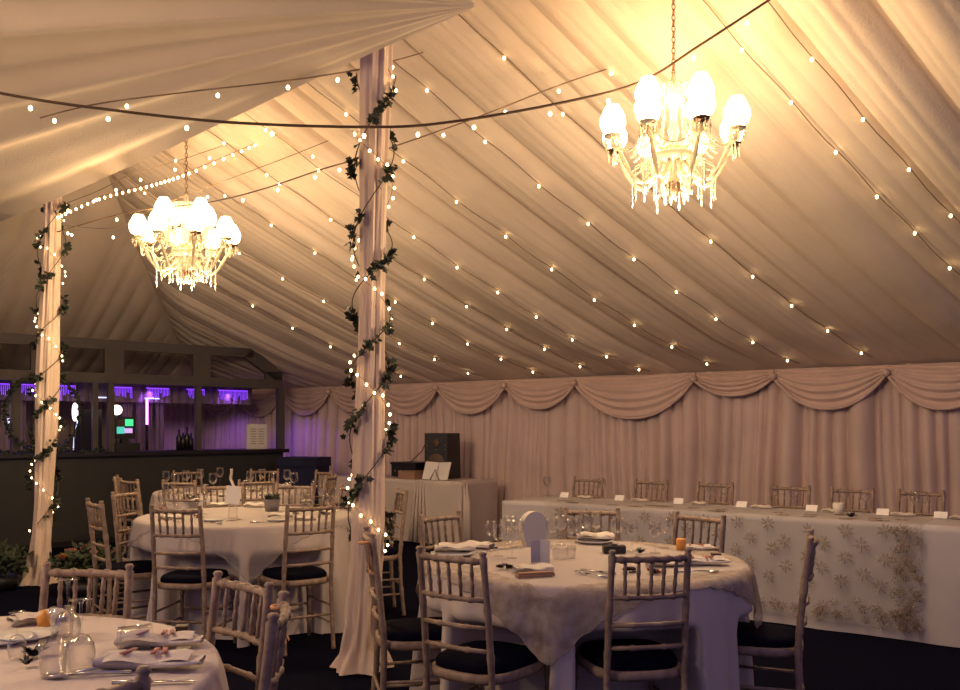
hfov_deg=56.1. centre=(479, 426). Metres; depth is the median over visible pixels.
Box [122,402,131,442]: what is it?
panel
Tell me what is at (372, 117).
ivy garland
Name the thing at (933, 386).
trim
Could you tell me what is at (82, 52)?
ceiling
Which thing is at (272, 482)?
chair
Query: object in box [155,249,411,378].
string
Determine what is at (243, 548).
tablecloth
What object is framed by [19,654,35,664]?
posy
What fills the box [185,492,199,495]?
folded napkin
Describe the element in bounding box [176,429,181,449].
bottle
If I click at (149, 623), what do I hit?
tumbler
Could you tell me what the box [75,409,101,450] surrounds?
fridge
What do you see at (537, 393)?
trim
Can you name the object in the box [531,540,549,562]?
menu card
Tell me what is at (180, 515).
folded napkin
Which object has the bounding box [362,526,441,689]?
chair
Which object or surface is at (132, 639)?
folded napkin
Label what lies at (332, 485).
chair
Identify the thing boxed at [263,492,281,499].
bunch
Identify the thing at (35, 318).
string
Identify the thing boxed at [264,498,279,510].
pail
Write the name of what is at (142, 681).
chair
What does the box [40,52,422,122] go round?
string
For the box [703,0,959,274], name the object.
string
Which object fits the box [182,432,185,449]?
bottle
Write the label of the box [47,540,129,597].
plant
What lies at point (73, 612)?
tumbler
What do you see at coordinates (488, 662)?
chair
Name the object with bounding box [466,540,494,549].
folded napkin
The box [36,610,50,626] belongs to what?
candle jar
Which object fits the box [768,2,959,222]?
string
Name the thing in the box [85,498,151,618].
chair
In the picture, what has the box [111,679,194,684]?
knife
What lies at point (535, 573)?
fan
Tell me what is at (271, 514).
folded napkin
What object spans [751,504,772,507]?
folded napkin
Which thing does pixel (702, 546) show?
folded napkin
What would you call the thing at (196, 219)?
chandelier
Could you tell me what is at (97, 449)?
leaf garland
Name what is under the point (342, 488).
chair
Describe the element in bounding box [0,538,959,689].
floor
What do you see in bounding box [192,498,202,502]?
folded napkin
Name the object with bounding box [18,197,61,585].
tent pole
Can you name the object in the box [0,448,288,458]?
countertop
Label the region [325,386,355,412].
trim
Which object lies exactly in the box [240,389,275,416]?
trim
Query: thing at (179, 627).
box
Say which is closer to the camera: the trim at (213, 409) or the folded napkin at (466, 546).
the folded napkin at (466, 546)
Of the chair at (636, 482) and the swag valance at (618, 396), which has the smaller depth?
the chair at (636, 482)
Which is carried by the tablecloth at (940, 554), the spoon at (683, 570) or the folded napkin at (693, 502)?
the folded napkin at (693, 502)
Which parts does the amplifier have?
lid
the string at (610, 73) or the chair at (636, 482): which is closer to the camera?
the string at (610, 73)
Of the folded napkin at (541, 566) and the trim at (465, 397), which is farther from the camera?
the trim at (465, 397)
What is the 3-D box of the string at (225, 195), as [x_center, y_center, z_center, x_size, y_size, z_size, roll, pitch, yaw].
[-1.329,-1.767,9.208,5.009,2.290,0.020,0,0,-34]
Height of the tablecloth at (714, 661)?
0.754 m
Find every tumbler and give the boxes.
[37,637,67,677]
[49,605,74,637]
[117,623,151,648]
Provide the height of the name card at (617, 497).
0.045 m
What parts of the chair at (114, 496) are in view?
post, rail, rail, rail, post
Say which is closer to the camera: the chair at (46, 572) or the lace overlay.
the chair at (46, 572)
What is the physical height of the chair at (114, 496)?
0.932 m
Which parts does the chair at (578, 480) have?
post, rail, rail, post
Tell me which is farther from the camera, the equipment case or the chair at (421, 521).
the equipment case
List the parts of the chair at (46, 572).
post, rail, rail, post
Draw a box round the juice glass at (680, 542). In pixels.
[676,538,685,549]
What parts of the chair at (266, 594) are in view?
post, rail, rail, rail, post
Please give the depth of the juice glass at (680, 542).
4.62 m
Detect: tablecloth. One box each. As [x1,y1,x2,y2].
[0,616,228,689]
[129,506,350,647]
[149,486,310,509]
[318,474,496,543]
[409,541,753,689]
[502,495,959,647]
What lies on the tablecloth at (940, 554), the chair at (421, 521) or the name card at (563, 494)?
the name card at (563, 494)
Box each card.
[225,485,240,509]
[518,511,547,546]
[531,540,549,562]
[560,492,569,497]
[615,495,624,500]
[673,498,684,503]
[736,501,747,507]
[805,505,818,510]
[876,508,889,514]
[934,511,947,518]
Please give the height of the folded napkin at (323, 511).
0.036 m
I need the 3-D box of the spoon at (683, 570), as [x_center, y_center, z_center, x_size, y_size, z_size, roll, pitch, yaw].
[0.946,0.628,3.916,0.202,0.013,0.032,0,0,-9]
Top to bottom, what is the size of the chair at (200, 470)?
0.932 m
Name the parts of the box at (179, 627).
lid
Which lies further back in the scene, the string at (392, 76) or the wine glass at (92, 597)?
the string at (392, 76)
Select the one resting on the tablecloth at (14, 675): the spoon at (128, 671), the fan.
the spoon at (128, 671)
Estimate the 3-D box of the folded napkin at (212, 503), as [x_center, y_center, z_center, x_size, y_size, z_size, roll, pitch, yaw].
[-2.108,0.621,7.238,0.144,0.036,0.098,0,0,-25]
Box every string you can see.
[0,0,770,137]
[29,202,67,532]
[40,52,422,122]
[57,69,611,234]
[57,143,255,218]
[62,145,224,211]
[64,141,326,238]
[119,172,478,375]
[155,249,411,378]
[163,151,542,373]
[207,130,591,369]
[244,112,649,371]
[307,83,718,366]
[346,69,396,551]
[394,61,798,363]
[458,14,871,356]
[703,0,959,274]
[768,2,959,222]
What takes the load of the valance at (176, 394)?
hanging from the frame
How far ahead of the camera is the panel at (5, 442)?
10.93 m
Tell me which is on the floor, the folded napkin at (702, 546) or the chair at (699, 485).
the chair at (699, 485)
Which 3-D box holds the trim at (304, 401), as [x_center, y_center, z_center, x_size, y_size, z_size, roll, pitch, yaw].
[-2.607,-0.375,13.300,1.108,0.419,0.094,0,0,35]
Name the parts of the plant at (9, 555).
planter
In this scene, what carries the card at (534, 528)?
on the lace overlay
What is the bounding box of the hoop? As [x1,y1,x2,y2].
[0,373,84,450]
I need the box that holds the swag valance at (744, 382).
[689,369,773,396]
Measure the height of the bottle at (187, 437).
0.300 m
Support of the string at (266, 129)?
hanging from the ceiling at (791, 210)
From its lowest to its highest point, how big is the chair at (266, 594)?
0.932 m
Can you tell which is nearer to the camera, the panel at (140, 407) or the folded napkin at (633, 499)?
the folded napkin at (633, 499)
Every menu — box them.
[230,469,234,485]
[246,424,266,448]
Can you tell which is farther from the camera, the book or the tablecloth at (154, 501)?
the book
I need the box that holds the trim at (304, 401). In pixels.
[285,387,329,415]
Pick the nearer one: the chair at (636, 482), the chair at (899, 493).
the chair at (899, 493)
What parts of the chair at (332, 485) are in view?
post, post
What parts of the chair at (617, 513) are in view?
post, rail, post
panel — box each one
[1,400,25,451]
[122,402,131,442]
[136,402,151,449]
[156,403,163,449]
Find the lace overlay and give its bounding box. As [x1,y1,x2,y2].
[415,539,762,665]
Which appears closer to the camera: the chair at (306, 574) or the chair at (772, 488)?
the chair at (306, 574)
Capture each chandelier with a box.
[129,140,240,290]
[600,0,750,213]
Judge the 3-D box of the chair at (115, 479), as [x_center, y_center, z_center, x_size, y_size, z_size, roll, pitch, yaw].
[-3.320,0.936,8.783,0.500,0.932,0.396,0,0,-18]
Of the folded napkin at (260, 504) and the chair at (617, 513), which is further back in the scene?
the folded napkin at (260, 504)
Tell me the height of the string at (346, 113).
2.583 m
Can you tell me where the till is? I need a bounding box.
[115,417,139,450]
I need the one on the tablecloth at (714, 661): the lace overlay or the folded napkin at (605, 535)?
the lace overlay
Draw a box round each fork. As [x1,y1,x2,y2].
[76,667,100,672]
[575,570,607,578]
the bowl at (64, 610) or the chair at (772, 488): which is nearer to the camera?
the bowl at (64, 610)
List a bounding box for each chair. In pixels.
[38,562,133,618]
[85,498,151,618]
[96,665,151,689]
[111,489,140,614]
[112,475,134,551]
[119,478,142,552]
[149,505,236,642]
[161,480,197,508]
[172,469,202,488]
[203,483,244,507]
[205,571,274,689]
[238,479,274,503]
[249,469,278,485]
[254,502,335,656]
[258,591,291,689]
[275,483,313,506]
[314,470,333,505]
[321,474,336,505]
[338,484,350,509]
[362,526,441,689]
[382,487,408,615]
[416,546,549,689]
[418,510,463,551]
[563,506,620,540]
[572,476,603,497]
[575,548,691,689]
[633,478,668,501]
[672,511,726,552]
[696,481,733,504]
[737,529,818,689]
[769,484,810,508]
[829,486,874,512]
[896,489,945,515]
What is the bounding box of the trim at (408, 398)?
[385,382,436,414]
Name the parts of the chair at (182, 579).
post, rail, rail, rail, rail, leg, seat frame, post, leg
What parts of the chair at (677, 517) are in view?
post, rail, rail, post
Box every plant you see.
[0,539,33,591]
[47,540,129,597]
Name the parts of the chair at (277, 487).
post, rail, rail, post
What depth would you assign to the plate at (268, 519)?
6.10 m
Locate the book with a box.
[422,461,451,479]
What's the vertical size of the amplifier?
0.195 m
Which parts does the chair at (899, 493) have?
post, rail, rail, post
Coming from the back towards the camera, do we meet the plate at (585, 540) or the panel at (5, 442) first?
the panel at (5, 442)
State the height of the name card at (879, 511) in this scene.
0.045 m
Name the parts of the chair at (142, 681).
rail, post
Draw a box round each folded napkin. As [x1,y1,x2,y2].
[6,608,68,625]
[92,647,205,669]
[114,629,204,646]
[160,514,181,519]
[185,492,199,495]
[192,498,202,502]
[208,502,227,505]
[243,502,264,506]
[247,487,264,490]
[267,512,292,517]
[297,515,315,519]
[316,510,330,514]
[434,542,475,551]
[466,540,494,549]
[512,563,553,572]
[576,531,614,540]
[577,495,591,498]
[630,498,649,500]
[645,561,683,565]
[685,544,714,549]
[690,501,707,504]
[691,555,730,565]
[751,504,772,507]
[890,512,915,515]
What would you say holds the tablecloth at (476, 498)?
on the side table
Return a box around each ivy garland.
[23,201,71,527]
[339,72,398,545]
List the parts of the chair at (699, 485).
post, rail, rail, post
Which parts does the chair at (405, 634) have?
rail, rail, post, rail, rail, post, seat frame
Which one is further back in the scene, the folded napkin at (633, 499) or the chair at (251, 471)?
the chair at (251, 471)
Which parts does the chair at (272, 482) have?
rail, rail, post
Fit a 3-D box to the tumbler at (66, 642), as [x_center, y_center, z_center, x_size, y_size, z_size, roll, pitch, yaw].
[-1.089,0.590,2.295,0.072,0.090,0.071,0,0,0]
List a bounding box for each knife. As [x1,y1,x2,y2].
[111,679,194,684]
[580,569,615,574]
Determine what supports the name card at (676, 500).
on the tablecloth at (940, 554)
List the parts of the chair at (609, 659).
leg, post, seat frame, rail, rail, rail, rail, leg, post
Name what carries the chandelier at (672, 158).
hanging from the ceiling at (791, 210)
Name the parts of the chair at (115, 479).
post, post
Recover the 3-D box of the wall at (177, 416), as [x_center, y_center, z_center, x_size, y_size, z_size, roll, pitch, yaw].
[-7.790,0.385,10.570,0.161,2.030,10.800,0,0,37]
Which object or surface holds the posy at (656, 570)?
on the lace overlay
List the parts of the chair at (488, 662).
post, rail, rail, rail, rail, post, seat frame, leg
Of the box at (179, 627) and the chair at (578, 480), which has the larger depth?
the chair at (578, 480)
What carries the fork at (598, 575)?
on the lace overlay
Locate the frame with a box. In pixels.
[0,332,284,452]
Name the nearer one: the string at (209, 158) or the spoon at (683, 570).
the spoon at (683, 570)
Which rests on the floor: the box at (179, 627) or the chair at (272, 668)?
the chair at (272, 668)
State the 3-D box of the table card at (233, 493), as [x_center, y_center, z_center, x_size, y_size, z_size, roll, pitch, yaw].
[-1.724,0.521,6.280,0.098,0.228,0.070,0,0,-40]
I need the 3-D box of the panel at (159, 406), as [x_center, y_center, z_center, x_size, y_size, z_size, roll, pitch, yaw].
[-4.330,0.060,12.175,0.108,0.780,0.024,0,0,-37]
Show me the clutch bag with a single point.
(605, 548)
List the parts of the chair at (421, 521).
post, rail, rail, post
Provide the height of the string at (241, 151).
0.632 m
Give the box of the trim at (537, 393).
[500,377,575,409]
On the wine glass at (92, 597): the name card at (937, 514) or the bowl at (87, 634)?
the bowl at (87, 634)
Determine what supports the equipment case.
on the floor
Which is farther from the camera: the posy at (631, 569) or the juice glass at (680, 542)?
the juice glass at (680, 542)
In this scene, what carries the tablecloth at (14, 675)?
on the round table
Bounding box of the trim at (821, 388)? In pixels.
[768,365,886,409]
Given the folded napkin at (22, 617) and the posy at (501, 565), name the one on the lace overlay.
the posy at (501, 565)
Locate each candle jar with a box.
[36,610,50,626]
[833,502,843,513]
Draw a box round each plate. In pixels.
[0,627,58,641]
[0,630,35,645]
[203,518,226,521]
[265,518,290,521]
[430,550,473,556]
[575,538,612,544]
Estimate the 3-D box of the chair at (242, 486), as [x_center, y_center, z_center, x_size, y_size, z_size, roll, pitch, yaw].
[-2.032,0.936,7.259,0.396,0.932,0.500,0,0,-25]
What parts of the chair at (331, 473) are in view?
post, rail, post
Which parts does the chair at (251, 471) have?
post, rail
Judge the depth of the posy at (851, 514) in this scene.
6.22 m
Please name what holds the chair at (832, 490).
on the floor
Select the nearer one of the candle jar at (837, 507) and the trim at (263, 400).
the candle jar at (837, 507)
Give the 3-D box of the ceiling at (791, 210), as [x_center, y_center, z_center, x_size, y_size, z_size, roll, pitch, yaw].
[-2.278,-2.071,6.998,21.861,3.007,9.900,0,0,37]
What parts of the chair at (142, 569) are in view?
post, rail, rail, rail, rail, post, seat frame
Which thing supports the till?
on the bar counter at (90, 476)
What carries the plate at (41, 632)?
on the tablecloth at (14, 675)
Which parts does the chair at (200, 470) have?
post, rail, post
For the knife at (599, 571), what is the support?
on the lace overlay
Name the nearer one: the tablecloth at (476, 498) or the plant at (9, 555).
the plant at (9, 555)
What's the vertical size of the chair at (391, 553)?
0.932 m
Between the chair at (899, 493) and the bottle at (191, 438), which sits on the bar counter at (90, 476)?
the bottle at (191, 438)
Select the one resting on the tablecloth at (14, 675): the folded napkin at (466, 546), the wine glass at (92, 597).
the wine glass at (92, 597)
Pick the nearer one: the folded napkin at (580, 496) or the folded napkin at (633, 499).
the folded napkin at (633, 499)
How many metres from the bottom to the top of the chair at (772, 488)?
0.932 m
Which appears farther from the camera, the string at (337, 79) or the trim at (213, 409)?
the trim at (213, 409)
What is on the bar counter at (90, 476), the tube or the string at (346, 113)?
the tube
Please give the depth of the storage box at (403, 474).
10.94 m
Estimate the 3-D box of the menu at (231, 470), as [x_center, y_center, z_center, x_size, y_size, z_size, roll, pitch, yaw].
[-2.333,0.515,8.530,0.060,0.240,0.080,0,0,0]
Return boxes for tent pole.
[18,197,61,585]
[330,44,393,675]
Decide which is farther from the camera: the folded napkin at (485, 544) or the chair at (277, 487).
the chair at (277, 487)
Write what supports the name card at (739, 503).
on the tablecloth at (940, 554)
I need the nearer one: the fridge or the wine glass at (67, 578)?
the wine glass at (67, 578)
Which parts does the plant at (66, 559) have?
planter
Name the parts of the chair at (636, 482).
post, rail, rail, post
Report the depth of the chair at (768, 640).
3.88 m
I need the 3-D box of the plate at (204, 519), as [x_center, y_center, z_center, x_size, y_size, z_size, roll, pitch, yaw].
[-1.797,0.627,6.080,0.172,0.015,0.172,0,0,0]
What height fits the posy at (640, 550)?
0.029 m
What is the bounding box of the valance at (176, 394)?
[0,380,251,404]
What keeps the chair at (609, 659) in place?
on the floor
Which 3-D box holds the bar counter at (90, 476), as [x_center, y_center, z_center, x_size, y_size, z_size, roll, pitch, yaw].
[-4.841,0.850,10.789,5.450,1.100,0.590,0,0,-42]
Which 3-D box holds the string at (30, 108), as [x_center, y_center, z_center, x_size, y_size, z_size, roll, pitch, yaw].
[-1.513,-2.105,4.594,6.363,1.186,0.152,0,0,-8]
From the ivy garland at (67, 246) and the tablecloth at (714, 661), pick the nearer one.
the tablecloth at (714, 661)
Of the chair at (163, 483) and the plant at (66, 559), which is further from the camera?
the chair at (163, 483)
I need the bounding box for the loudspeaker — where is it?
[425,433,460,478]
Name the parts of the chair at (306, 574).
leg, post, seat frame, rail, leg, rail, rail, rail, post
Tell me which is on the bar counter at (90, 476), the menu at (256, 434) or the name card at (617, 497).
the menu at (256, 434)
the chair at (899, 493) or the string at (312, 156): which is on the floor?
the chair at (899, 493)
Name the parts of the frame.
post, icicle lights, post, post, icicle lights, bar canopy, icicle lights, post, icicle lights, post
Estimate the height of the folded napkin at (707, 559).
0.045 m
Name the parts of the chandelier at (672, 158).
lamp shade, lamp shade, arm, arm, lamp shade, lamp shade, lamp shade, arm, arm, arm, stem, chain, dish, crown dish, arm, arm, arm, lamp shade, arm, lamp shade, lamp shade, lamp shade, arm, arm, lamp shade, lamp shade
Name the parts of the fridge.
glass door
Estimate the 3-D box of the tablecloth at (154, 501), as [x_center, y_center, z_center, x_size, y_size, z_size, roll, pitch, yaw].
[-2.503,1.015,9.049,1.677,0.754,1.609,0,0,0]
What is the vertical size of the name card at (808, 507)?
0.045 m
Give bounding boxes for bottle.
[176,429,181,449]
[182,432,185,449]
[184,427,189,449]
[190,433,193,449]
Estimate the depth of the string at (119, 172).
9.90 m
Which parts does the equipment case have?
lid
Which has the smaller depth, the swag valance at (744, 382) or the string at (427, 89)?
the string at (427, 89)
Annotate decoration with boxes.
[554,500,924,635]
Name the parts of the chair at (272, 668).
post, rail, post, rail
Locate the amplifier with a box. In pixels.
[390,461,424,476]
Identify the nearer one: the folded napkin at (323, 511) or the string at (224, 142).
the folded napkin at (323, 511)
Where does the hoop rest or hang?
on the bar counter at (90, 476)
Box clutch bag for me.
[602,544,625,552]
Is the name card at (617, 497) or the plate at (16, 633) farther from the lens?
the name card at (617, 497)
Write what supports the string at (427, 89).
hanging from the ceiling at (791, 210)
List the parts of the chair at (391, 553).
seat frame, post, post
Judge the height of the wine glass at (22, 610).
0.127 m
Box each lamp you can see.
[72,403,77,449]
[115,405,121,442]
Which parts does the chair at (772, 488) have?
post, rail, rail, post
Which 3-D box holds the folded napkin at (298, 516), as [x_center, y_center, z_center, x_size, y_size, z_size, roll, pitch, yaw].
[-1.196,0.621,6.149,0.144,0.036,0.098,0,0,-20]
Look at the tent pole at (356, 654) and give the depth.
5.14 m
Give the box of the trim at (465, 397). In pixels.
[432,380,504,414]
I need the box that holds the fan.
[515,570,554,577]
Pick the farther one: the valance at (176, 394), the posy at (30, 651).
the valance at (176, 394)
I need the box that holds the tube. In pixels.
[146,399,147,449]
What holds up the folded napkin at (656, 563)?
on the lace overlay
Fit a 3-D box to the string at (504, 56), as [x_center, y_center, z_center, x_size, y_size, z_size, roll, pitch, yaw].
[1.360,-1.961,6.864,5.565,2.619,0.020,0,0,-34]
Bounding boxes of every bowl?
[55,610,80,643]
[66,634,95,671]
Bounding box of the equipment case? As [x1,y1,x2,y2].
[276,456,330,506]
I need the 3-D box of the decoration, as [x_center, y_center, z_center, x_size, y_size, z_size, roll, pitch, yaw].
[1.841,0.988,6.883,2.965,0.725,0.559,0,0,37]
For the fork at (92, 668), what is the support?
on the tablecloth at (14, 675)
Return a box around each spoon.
[47,669,131,677]
[678,570,718,572]
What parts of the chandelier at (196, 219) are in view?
lamp shade, lamp shade, lamp shade, arm, arm, lamp shade, arm, arm, lamp shade, arm, lamp shade, crown dish, stem, dish, chain, arm, arm, lamp shade, arm, lamp shade, arm, arm, lamp shade, lamp shade, arm, lamp shade, lamp shade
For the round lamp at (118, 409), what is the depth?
11.09 m
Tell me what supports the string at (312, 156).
hanging from the ceiling at (791, 210)
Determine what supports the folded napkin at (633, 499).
on the tablecloth at (940, 554)
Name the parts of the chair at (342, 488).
post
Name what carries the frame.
on the bar counter at (90, 476)
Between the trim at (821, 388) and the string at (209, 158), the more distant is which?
the trim at (821, 388)
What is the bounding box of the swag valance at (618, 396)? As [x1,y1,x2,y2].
[570,372,694,418]
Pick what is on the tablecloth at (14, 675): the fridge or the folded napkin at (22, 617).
the folded napkin at (22, 617)
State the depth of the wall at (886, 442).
9.73 m
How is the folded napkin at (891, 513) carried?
on the tablecloth at (940, 554)
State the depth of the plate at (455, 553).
4.46 m
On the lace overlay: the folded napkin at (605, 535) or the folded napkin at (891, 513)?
the folded napkin at (605, 535)
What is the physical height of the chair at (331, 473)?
0.932 m
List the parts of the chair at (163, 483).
post, rail, rail, post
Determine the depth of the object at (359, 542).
3.96 m
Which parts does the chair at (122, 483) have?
post, rail, post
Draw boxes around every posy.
[19,638,51,655]
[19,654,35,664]
[496,562,512,568]
[621,566,635,572]
[634,547,645,552]
[647,567,661,573]
[845,511,857,516]
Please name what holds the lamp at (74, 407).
on the bar counter at (90, 476)
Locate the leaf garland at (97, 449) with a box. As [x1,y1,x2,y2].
[0,447,110,454]
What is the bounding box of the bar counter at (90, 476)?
[0,448,288,549]
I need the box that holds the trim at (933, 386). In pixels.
[881,362,959,409]
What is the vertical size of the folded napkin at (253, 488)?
0.042 m
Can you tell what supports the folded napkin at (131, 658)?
on the tablecloth at (14, 675)
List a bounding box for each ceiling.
[0,0,474,221]
[0,0,959,388]
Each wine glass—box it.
[7,610,26,658]
[55,578,80,643]
[66,597,95,671]
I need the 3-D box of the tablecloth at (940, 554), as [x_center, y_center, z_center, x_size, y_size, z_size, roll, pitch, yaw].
[2.144,1.014,6.853,4.367,0.759,0.814,0,0,37]
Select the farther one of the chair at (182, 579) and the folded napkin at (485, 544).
the chair at (182, 579)
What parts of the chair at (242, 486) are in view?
post, rail, rail, post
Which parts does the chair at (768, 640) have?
seat frame, post, post, rail, rail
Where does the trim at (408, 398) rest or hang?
attached to the wall at (886, 442)
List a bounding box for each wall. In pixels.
[0,400,203,451]
[204,362,959,537]
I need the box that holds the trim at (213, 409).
[202,404,231,415]
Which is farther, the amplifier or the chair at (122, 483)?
the amplifier
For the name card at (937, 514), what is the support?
on the tablecloth at (940, 554)
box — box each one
[175,624,188,631]
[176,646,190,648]
[398,470,423,479]
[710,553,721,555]
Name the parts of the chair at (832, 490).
post, rail, rail, post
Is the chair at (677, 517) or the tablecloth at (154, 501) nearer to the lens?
the chair at (677, 517)
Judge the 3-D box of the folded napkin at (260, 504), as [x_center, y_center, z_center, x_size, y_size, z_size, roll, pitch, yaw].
[-1.786,0.618,7.149,0.170,0.042,0.115,0,0,0]
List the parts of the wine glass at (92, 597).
stem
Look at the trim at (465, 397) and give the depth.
11.43 m

